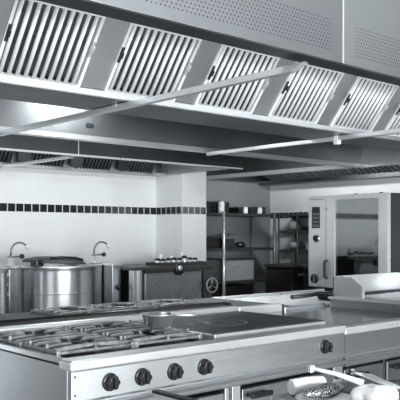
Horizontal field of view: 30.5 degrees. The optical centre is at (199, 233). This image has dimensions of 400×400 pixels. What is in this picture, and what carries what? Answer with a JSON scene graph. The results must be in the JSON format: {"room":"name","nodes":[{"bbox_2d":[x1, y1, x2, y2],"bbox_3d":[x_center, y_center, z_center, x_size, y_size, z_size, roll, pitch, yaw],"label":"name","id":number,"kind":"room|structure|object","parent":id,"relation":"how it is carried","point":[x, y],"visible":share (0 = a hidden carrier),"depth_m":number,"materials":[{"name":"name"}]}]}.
{"room":"commercial kitchen","nodes":[
{"label":"commercial kitchen","id":0,"kind":"room"},
{"bbox_2d":[0,151,155,312],"bbox_3d":[-3.949,-0.069,5.954,8.990,2.850,0.150,0,0,-42],"label":"wall","id":1,"kind":"structure","parent":0,"point":[131,238],"depth_m":8.14,"materials":[{"name":"white tile"}]},
{"bbox_2d":[0,203,155,214],"bbox_3d":[-3.897,-0.277,5.896,8.990,0.082,0.006,0,0,-42],"label":"trim","id":2,"kind":"structure","parent":1,"relation":"attached to","point":[3,206],"depth_m":8.12,"materials":[{"name":"black tile"}]},
{"bbox_2d":[156,171,205,261],"bbox_3d":[-0.496,-0.069,9.122,0.380,2.850,1.290,0,0,-42],"label":"wall pillar","id":3,"kind":"structure","parent":0,"point":[175,233],"depth_m":8.66,"materials":[{"name":"white tile"}]},
{"bbox_2d":[156,207,181,213],"bbox_3d":[-0.371,-0.277,8.690,0.006,0.082,0.490,0,0,-42],"label":"trim","id":4,"kind":"structure","parent":3,"relation":"attached to","point":[163,210],"depth_m":8.67,"materials":[{"name":"black tile"}]},
{"bbox_2d":[182,207,206,213],"bbox_3d":[-0.064,-0.277,8.639,0.386,0.082,0.006,0,0,-42],"label":"trim","id":5,"kind":"structure","parent":3,"relation":"attached to","point":[185,210],"depth_m":8.63,"materials":[{"name":"black tile"}]},
{"bbox_2d":[206,180,269,293],"bbox_3d":[0.143,-0.069,10.444,2.330,2.850,0.160,0,0,-42],"label":"wall","id":6,"kind":"structure","parent":0,"point":[238,194],"depth_m":10.79,"materials":[{"name":"grey paint"}]},
{"bbox_2d":[270,170,399,263],"bbox_3d":[3.273,-0.069,8.782,0.150,2.850,6.800,0,0,-42],"label":"wall","id":7,"kind":"structure","parent":0,"point":[295,197],"depth_m":10.69,"materials":[{"name":"white paint"}]},
{"bbox_2d":[270,212,308,217],"bbox_3d":[3.270,-0.277,8.668,0.006,0.082,6.634,0,0,-42],"label":"trim","id":8,"kind":"structure","parent":7,"relation":"attached to","point":[291,212],"depth_m":10.84,"materials":[{"name":"black tile"}]},
{"bbox_3d":[-0.584,-1.544,4.427,12.000,0.100,8.600,0,0,-42],"label":"ceiling","id":9,"kind":"structure","parent":0,"visible":0},
{"bbox_2d":[0,134,242,176],"bbox_3d":[-1.630,-1.084,6.898,4.312,0.820,1.494,0,0,-42],"label":"extraction hood","id":10,"kind":"object","parent":9,"relation":"hanging from","point":[33,152],"visible":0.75,"depth_m":7.29,"materials":[{"name":"metal"}]},
{"bbox_2d":[0,0,399,168],"bbox_3d":[0.430,-1.064,4.783,5.890,0.860,2.793,0,0,-42],"label":"extraction hood","id":11,"kind":"object","parent":9,"relation":"hanging from","point":[300,81],"visible":1,"depth_m":3.81,"materials":[{"name":"metal"}]},
{"bbox_2d":[206,157,399,185],"bbox_3d":[2.164,-1.111,8.687,1.615,0.765,5.130,0,0,-42],"label":"extraction hood","id":12,"kind":"object","parent":9,"relation":"hanging from","point":[265,172],"visible":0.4,"depth_m":9.49,"materials":[{"name":"metal"}]},
{"bbox_3d":[0.499,1.406,3.583,12.500,0.100,11.700,0,0,-42],"label":"floor","id":13,"kind":"structure","parent":0,"visible":0},
{"bbox_2d":[0,242,28,313],"bbox_3d":[-1.998,0.714,6.598,0.738,1.284,1.059,0,0,25],"label":"kettle","id":14,"kind":"object","parent":13,"relation":"on","point":[9,274],"visible":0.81,"depth_m":6.82,"materials":[{"name":"metal"}]},
{"bbox_2d":[0,267,8,313],"bbox_3d":[-2.066,0.749,6.454,0.738,0.895,0.738,0,0,-42],"label":"pot","id":15,"kind":"object","parent":14,"relation":"on","point":[3,270],"depth_m":6.40,"materials":[{"name":"metal"}]},
{"bbox_2d":[7,242,28,265],"bbox_3d":[-1.726,0.186,6.944,0.226,0.229,0.090,0,0,-42],"label":"tap","id":16,"kind":"object","parent":14,"relation":"on","point":[10,258],"depth_m":6.90,"materials":[{"name":"silver metal"}]},
{"bbox_2d":[19,241,109,312],"bbox_3d":[-1.302,0.714,7.215,0.738,1.284,1.059,0,0,25],"label":"kettle","id":17,"kind":"object","parent":13,"relation":"on","point":[71,281],"visible":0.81,"depth_m":6.78,"materials":[{"name":"metal"}]},
{"bbox_2d":[19,264,96,312],"bbox_3d":[-1.371,0.749,7.071,0.738,0.895,0.738,0,0,-42],"label":"pot","id":18,"kind":"object","parent":17,"relation":"on","point":[41,285],"depth_m":6.77,"materials":[{"name":"metal"}]},
{"bbox_2d":[91,241,109,262],"bbox_3d":[-1.030,0.186,7.561,0.226,0.229,0.090,0,0,-42],"label":"tap","id":19,"kind":"object","parent":17,"relation":"on","point":[94,260],"depth_m":7.52,"materials":[{"name":"silver metal"}]},
{"bbox_2d":[101,263,121,303],"bbox_3d":[-0.999,0.831,7.583,0.111,1.050,0.546,0,0,-42],"label":"base cabinet","id":20,"kind":"object","parent":13,"relation":"on","point":[111,273],"visible":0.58,"depth_m":7.42,"materials":[{"name":"metal"}]},
{"bbox_2d":[0,298,290,326],"bbox_3d":[-0.556,0.887,4.147,2.370,0.937,0.775,0,0,-42],"label":"gas range","id":21,"kind":"object","parent":13,"relation":"on","point":[66,313],"visible":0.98,"depth_m":4.20,"materials":[{"name":"metal"}]},
{"bbox_2d":[121,263,217,301],"bbox_3d":[-0.467,0.833,7.911,1.117,1.047,0.780,0,0,-42],"label":"pan","id":22,"kind":"object","parent":13,"relation":"on","point":[139,282],"visible":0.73,"depth_m":7.63,"materials":[{"name":"grey metal"}]},
{"bbox_2d":[146,261,205,265],"bbox_3d":[-0.255,0.317,7.953,0.690,0.032,0.200,0,0,-42],"label":"tray","id":23,"kind":"object","parent":22,"relation":"on","point":[176,262],"visible":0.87,"depth_m":7.80,"materials":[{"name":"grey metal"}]},
{"bbox_2d":[182,255,186,261],"bbox_3d":[-0.168,0.279,7.976,0.055,0.092,0.055,0,0,-42],"label":"pot","id":24,"kind":"object","parent":23,"relation":"on","point":[184,257],"visible":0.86,"depth_m":7.95,"materials":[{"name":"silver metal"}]},
{"bbox_2d":[0,306,347,399],"bbox_3d":[-0.122,0.887,3.431,1.598,0.938,0.860,0,0,-42],"label":"range","id":25,"kind":"object","parent":13,"relation":"on","point":[219,353],"visible":0.99,"depth_m":3.11,"materials":[{"name":"metal"}]},
{"bbox_2d":[6,334,186,357],"bbox_3d":[-0.440,0.494,3.198,0.760,0.008,0.690,0,0,-42],"label":"cooktop","id":26,"kind":"object","parent":25,"relation":"in","point":[9,353],"depth_m":3.08,"materials":[{"name":"silver metal"}]},
{"bbox_2d":[141,312,196,327],"bbox_3d":[-0.156,0.391,3.352,0.236,0.059,0.179,0,0,-42],"label":"saucepan","id":27,"kind":"object","parent":25,"relation":"on","point":[151,319],"visible":1,"depth_m":3.29,"materials":[{"name":"metal"}]},
{"bbox_2d":[141,312,175,327],"bbox_3d":[-0.189,0.391,3.334,0.162,0.059,0.162,0,0,-42],"label":"bowl","id":28,"kind":"object","parent":27,"relation":"on","point":[151,319],"depth_m":3.28,"materials":[{"name":"metal"}]},
{"bbox_2d":[143,332,196,341],"bbox_3d":[0.149,0.485,3.721,0.788,0.010,0.690,0,0,-42],"label":"grate","id":29,"kind":"object","parent":25,"relation":"in","point":[194,339],"depth_m":3.37,"materials":[{"name":"grey metal"}]},
{"bbox_2d":[152,389,198,399],"bbox_3d":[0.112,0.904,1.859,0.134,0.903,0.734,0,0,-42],"label":"handle","id":30,"kind":"object","parent":25,"relation":"attached to","point":[158,394],"visible":1,"depth_m":2.08,"materials":[{"name":"metal"}]},
{"bbox_2d":[206,211,275,295],"bbox_3d":[0.278,0.526,10.103,1.744,1.660,0.505,0,0,-42],"label":"storage rack","id":31,"kind":"object","parent":13,"relation":"on","point":[223,214],"depth_m":10.13,"materials":[{"name":"grey metal"}]},
{"bbox_2d":[206,201,210,212],"bbox_3d":[-0.017,-0.360,9.848,0.332,0.150,0.332,0,0,4],"label":"stock pot","id":32,"kind":"object","parent":31,"relation":"on","point":[208,203],"visible":0.28,"depth_m":9.76,"materials":[{"name":"grey metal"}]},
{"bbox_2d":[206,238,220,247],"bbox_3d":[0.003,0.120,9.825,0.468,0.140,0.328,0,0,-42],"label":"storage box","id":33,"kind":"object","parent":31,"relation":"on","point":[210,242],"visible":0.25,"depth_m":9.77,"materials":[{"name":"black plastic"}]},
{"bbox_2d":[210,202,229,212],"bbox_3d":[0.258,-0.362,10.118,0.302,0.155,0.315,0,0,5],"label":"stock pot","id":34,"kind":"object","parent":31,"relation":"on","point":[214,205],"visible":0.42,"depth_m":10.00,"materials":[{"name":"black metal"}]},
{"bbox_2d":[218,200,224,212],"bbox_3d":[0.287,-0.369,9.889,0.088,0.169,0.088,0,0,-42],"label":"canister","id":35,"kind":"object","parent":31,"relation":"on","point":[221,204],"visible":0.99,"depth_m":9.85,"materials":[{"name":"white plastic"}]},
{"bbox_2d":[208,234,236,247],"bbox_3d":[0.310,0.093,10.097,0.260,0.194,0.300,0,0,-42],"label":"storage box","id":36,"kind":"object","parent":31,"relation":"on","point":[229,243],"visible":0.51,"depth_m":10.02,"materials":[{"name":"grey plastic"}]},
{"bbox_2d":[206,257,254,280],"bbox_3d":[0.414,0.485,10.206,0.588,0.300,0.424,0,0,-42],"label":"food container","id":37,"kind":"object","parent":31,"relation":"on","point":[236,268],"visible":0.8,"depth_m":10.04,"materials":[{"name":"grey plastic"}]},
{"bbox_2d":[212,283,254,296],"bbox_3d":[0.401,0.905,10.205,0.608,0.400,0.408,0,0,-42],"label":"crate","id":38,"kind":"object","parent":31,"relation":"on","point":[231,289],"visible":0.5,"depth_m":10.05,"materials":[{"name":"black plastic"}]},
{"bbox_2d":[229,207,243,212],"bbox_3d":[0.468,-0.328,10.251,0.098,0.085,0.308,0,0,-42],"label":"food container","id":39,"kind":"object","parent":31,"relation":"on","point":[231,209],"visible":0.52,"depth_m":10.16,"materials":[{"name":"black plastic"}]},
{"bbox_2d":[229,209,241,212],"bbox_3d":[0.468,-0.328,10.251,0.070,0.085,0.280,0,0,-42],"label":"tub","id":40,"kind":"object","parent":39,"relation":"in","point":[230,210],"depth_m":10.17,"materials":[{"name":"black plastic"}]},
{"bbox_2d":[213,277,265,283],"bbox_3d":[0.279,0.653,10.110,1.730,0.035,0.440,0,0,-42],"label":"shelf","id":41,"kind":"object","parent":31,"relation":"attached to","point":[256,279],"depth_m":10.07,"materials":[{"name":"grey metal"}]},
{"bbox_2d":[206,247,272,250],"bbox_3d":[0.279,0.208,10.110,1.730,0.035,0.440,0,0,-42],"label":"shelf","id":42,"kind":"object","parent":31,"relation":"attached to","point":[223,248],"depth_m":10.06,"materials":[{"name":"grey metal"}]},
{"bbox_2d":[206,212,272,216],"bbox_3d":[0.279,-0.267,10.110,1.730,0.035,0.440,0,0,-42],"label":"shelf","id":43,"kind":"object","parent":31,"relation":"attached to","point":[223,214],"depth_m":10.08,"materials":[{"name":"grey metal"}]},
{"bbox_2d":[243,206,247,213],"bbox_3d":[0.631,-0.335,10.195,0.072,0.099,0.072,0,0,-42],"label":"canister","id":44,"kind":"object","parent":31,"relation":"on","point":[245,210],"visible":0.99,"depth_m":10.16,"materials":[{"name":"white plastic"}]},
{"bbox_2d":[242,208,257,213],"bbox_3d":[0.662,-0.328,10.423,0.188,0.085,0.308,0,0,-42],"label":"food container","id":45,"kind":"object","parent":31,"relation":"on","point":[250,210],"visible":0.47,"depth_m":10.30,"materials":[{"name":"black plastic"}]},
{"bbox_2d":[248,207,266,213],"bbox_3d":[0.792,-0.335,10.631,0.218,0.100,0.288,0,0,-42],"label":"food container","id":46,"kind":"object","parent":31,"relation":"on","point":[263,208],"visible":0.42,"depth_m":10.56,"materials":[{"name":"grey plastic"}]},
{"bbox_2d":[257,207,261,213],"bbox_3d":[0.844,-0.335,10.384,0.072,0.099,0.072,0,0,-42],"label":"canister","id":47,"kind":"object","parent":31,"relation":"on","point":[259,210],"visible":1,"depth_m":10.35,"materials":[{"name":"white plastic"}]},
{"bbox_2d":[212,289,329,305],"bbox_3d":[0.806,0.904,5.362,1.250,0.904,0.785,0,0,-42],"label":"countertop","id":48,"kind":"structure","parent":13,"relation":"on","point":[284,298],"depth_m":5.35,"materials":[{"name":"metal"}]},
{"bbox_2d":[290,292,332,299],"bbox_3d":[0.838,0.441,5.180,0.549,0.057,0.256,0,0,-42],"label":"frying pan","id":49,"kind":"object","parent":48,"relation":"on","point":[321,295],"visible":0.47,"depth_m":5.15,"materials":[{"name":"black metal"}]},
{"bbox_2d":[264,263,308,292],"bbox_3d":[1.210,0.881,9.925,0.440,0.949,0.532,0,0,-42],"label":"storage bin","id":50,"kind":"object","parent":13,"relation":"on","point":[280,277],"visible":0.38,"depth_m":9.75,"materials":[{"name":"black plastic"}]},
{"bbox_2d":[278,212,308,262],"bbox_3d":[1.723,0.526,10.094,0.397,1.660,1.420,0,0,-42],"label":"storage rack","id":51,"kind":"object","parent":13,"relation":"on","point":[296,214],"visible":0.26,"depth_m":10.35,"materials":[{"name":"grey metal"}]},
{"bbox_2d":[279,249,308,252],"bbox_3d":[1.727,0.238,10.097,0.380,0.035,1.420,0,0,-42],"label":"shelf","id":52,"kind":"object","parent":51,"relation":"attached to","point":[280,250],"depth_m":10.33,"materials":[{"name":"grey metal"}]},
{"bbox_2d":[279,231,308,232],"bbox_3d":[1.727,-0.026,10.097,0.380,0.035,1.420,0,0,-42],"label":"shelf","id":53,"kind":"object","parent":51,"relation":"attached to","point":[279,231],"depth_m":10.27,"materials":[{"name":"grey metal"}]},
{"bbox_2d":[279,213,308,216],"bbox_3d":[1.727,-0.267,10.097,0.380,0.035,1.420,0,0,-42],"label":"shelf","id":54,"kind":"object","parent":51,"relation":"attached to","point":[296,214],"depth_m":10.34,"materials":[{"name":"grey metal"}]},
{"bbox_2d":[289,217,300,230],"bbox_3d":[1.352,-0.141,10.460,0.176,0.192,0.176,0,0,-42],"label":"glass jar","id":55,"kind":"object","parent":51,"relation":"on","point":[292,224],"visible":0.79,"depth_m":10.40,"materials":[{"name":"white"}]},
{"bbox_2d":[288,242,301,248],"bbox_3d":[1.352,0.167,10.460,0.208,0.104,0.208,0,0,-42],"label":"mixing bowl","id":56,"kind":"object","parent":51,"relation":"on","point":[292,245],"visible":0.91,"depth_m":10.39,"materials":[{"name":"grey metal"}]},
{"bbox_2d":[301,226,308,230],"bbox_3d":[1.603,-0.075,10.221,0.268,0.060,0.298,0,0,-42],"label":"food container","id":57,"kind":"object","parent":51,"relation":"on","point":[304,228],"visible":0.27,"depth_m":10.19,"materials":[{"name":"black plastic"}]},
{"bbox_2d":[302,265,332,291],"bbox_3d":[1.651,0.881,9.474,0.420,0.949,0.512,0,0,-42],"label":"storage bin","id":58,"kind":"object","parent":13,"relation":"on","point":[306,267],"visible":0.09,"depth_m":9.47,"materials":[{"name":"black plastic"}]},
{"bbox_2d":[238,303,399,380],"bbox_3d":[0.770,0.891,4.234,0.800,0.930,0.841,0,0,-42],"label":"countertop","id":59,"kind":"structure","parent":13,"relation":"on","point":[372,338],"depth_m":3.96,"materials":[{"name":"metal"}]},
{"bbox_2d":[264,306,399,324],"bbox_3d":[0.751,0.479,4.263,0.787,0.018,0.677,0,0,-42],"label":"countertop","id":60,"kind":"structure","parent":59,"relation":"on","point":[331,315],"depth_m":4.28,"materials":[{"name":"metal"}]},
{"bbox_2d":[271,381,399,399],"bbox_3d":[0.591,0.923,2.114,0.430,0.865,0.660,0,0,-42],"label":"work table","id":61,"kind":"object","parent":13,"relation":"on","point":[286,396],"visible":0.2,"depth_m":2.21,"materials":[{"name":"metal"}]},
{"bbox_2d":[287,376,326,395],"bbox_3d":[0.327,0.464,2.249,0.121,0.052,0.052,0,0,-29],"label":"cloth","id":62,"kind":"object","parent":61,"relation":"on","point":[295,386],"visible":0.8,"depth_m":2.22,"materials":[{"name":"white fabric"}]},
{"bbox_2d":[295,392,351,399],"bbox_3d":[0.360,0.479,2.103,0.174,0.021,0.174,0,0,-42],"label":"plate","id":63,"kind":"object","parent":61,"relation":"on","point":[340,396],"visible":0.56,"depth_m":2.14,"materials":[{"name":"white ceramic"}]},
{"bbox_2d":[304,382,343,397],"bbox_3d":[0.367,0.459,2.159,0.185,0.033,0.062,0,0,-42],"label":"scourer","id":64,"kind":"object","parent":63,"relation":"on","point":[325,389],"visible":1,"depth_m":2.13,"materials":[{"name":"silver metal"}]},
{"bbox_2d":[341,378,397,393],"bbox_3d":[0.515,0.485,2.328,0.220,0.012,0.120,0,0,-42],"label":"cutting board","id":65,"kind":"object","parent":61,"relation":"on","point":[348,386],"visible":0.26,"depth_m":2.32,"materials":[{"name":"white plastic"}]},
{"bbox_2d":[308,364,363,384],"bbox_3d":[0.421,0.436,2.265,0.170,0.058,0.029,0,0,14],"label":"spatula","id":66,"kind":"object","parent":65,"relation":"on","point":[311,368],"visible":0.98,"depth_m":2.27,"materials":[{"name":"white plastic"}]},
{"bbox_2d":[346,368,399,389],"bbox_3d":[0.543,0.458,2.299,0.035,0.026,0.368,0,0,-15],"label":"tongs","id":67,"kind":"object","parent":65,"relation":"on","point":[371,377],"visible":0.94,"depth_m":2.29,"materials":[{"name":"metal"}]},
{"bbox_2d":[350,384,398,399],"bbox_3d":[0.497,0.456,2.080,0.124,0.060,0.113,0,0,-42],"label":"folded towel","id":68,"kind":"object","parent":61,"relation":"on","point":[364,391],"visible":1,"depth_m":2.05,"materials":[{"name":"white fabric"}]},
{"bbox_2d":[373,379,399,394],"bbox_3d":[0.641,0.482,2.292,0.194,0.016,0.194,0,0,-42],"label":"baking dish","id":69,"kind":"object","parent":61,"relation":"on","point":[392,380],"visible":0.16,"depth_m":2.37,"materials":[{"name":"grey metal"}]},
{"bbox_2d":[309,192,399,288],"bbox_3d":[1.939,0.446,8.508,0.929,1.820,1.100,0,0,-42],"label":"oven","id":70,"kind":"object","parent":13,"relation":"on","point":[351,234],"visible":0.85,"depth_m":8.51,"materials":[{"name":"metal"}]},
{"bbox_2d":[328,272,399,312],"bbox_3d":[1.359,0.815,4.753,0.761,1.083,0.730,0,0,-42],"label":"griddle","id":71,"kind":"object","parent":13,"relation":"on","point":[378,291],"visible":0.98,"depth_m":4.70,"materials":[{"name":"metal"}]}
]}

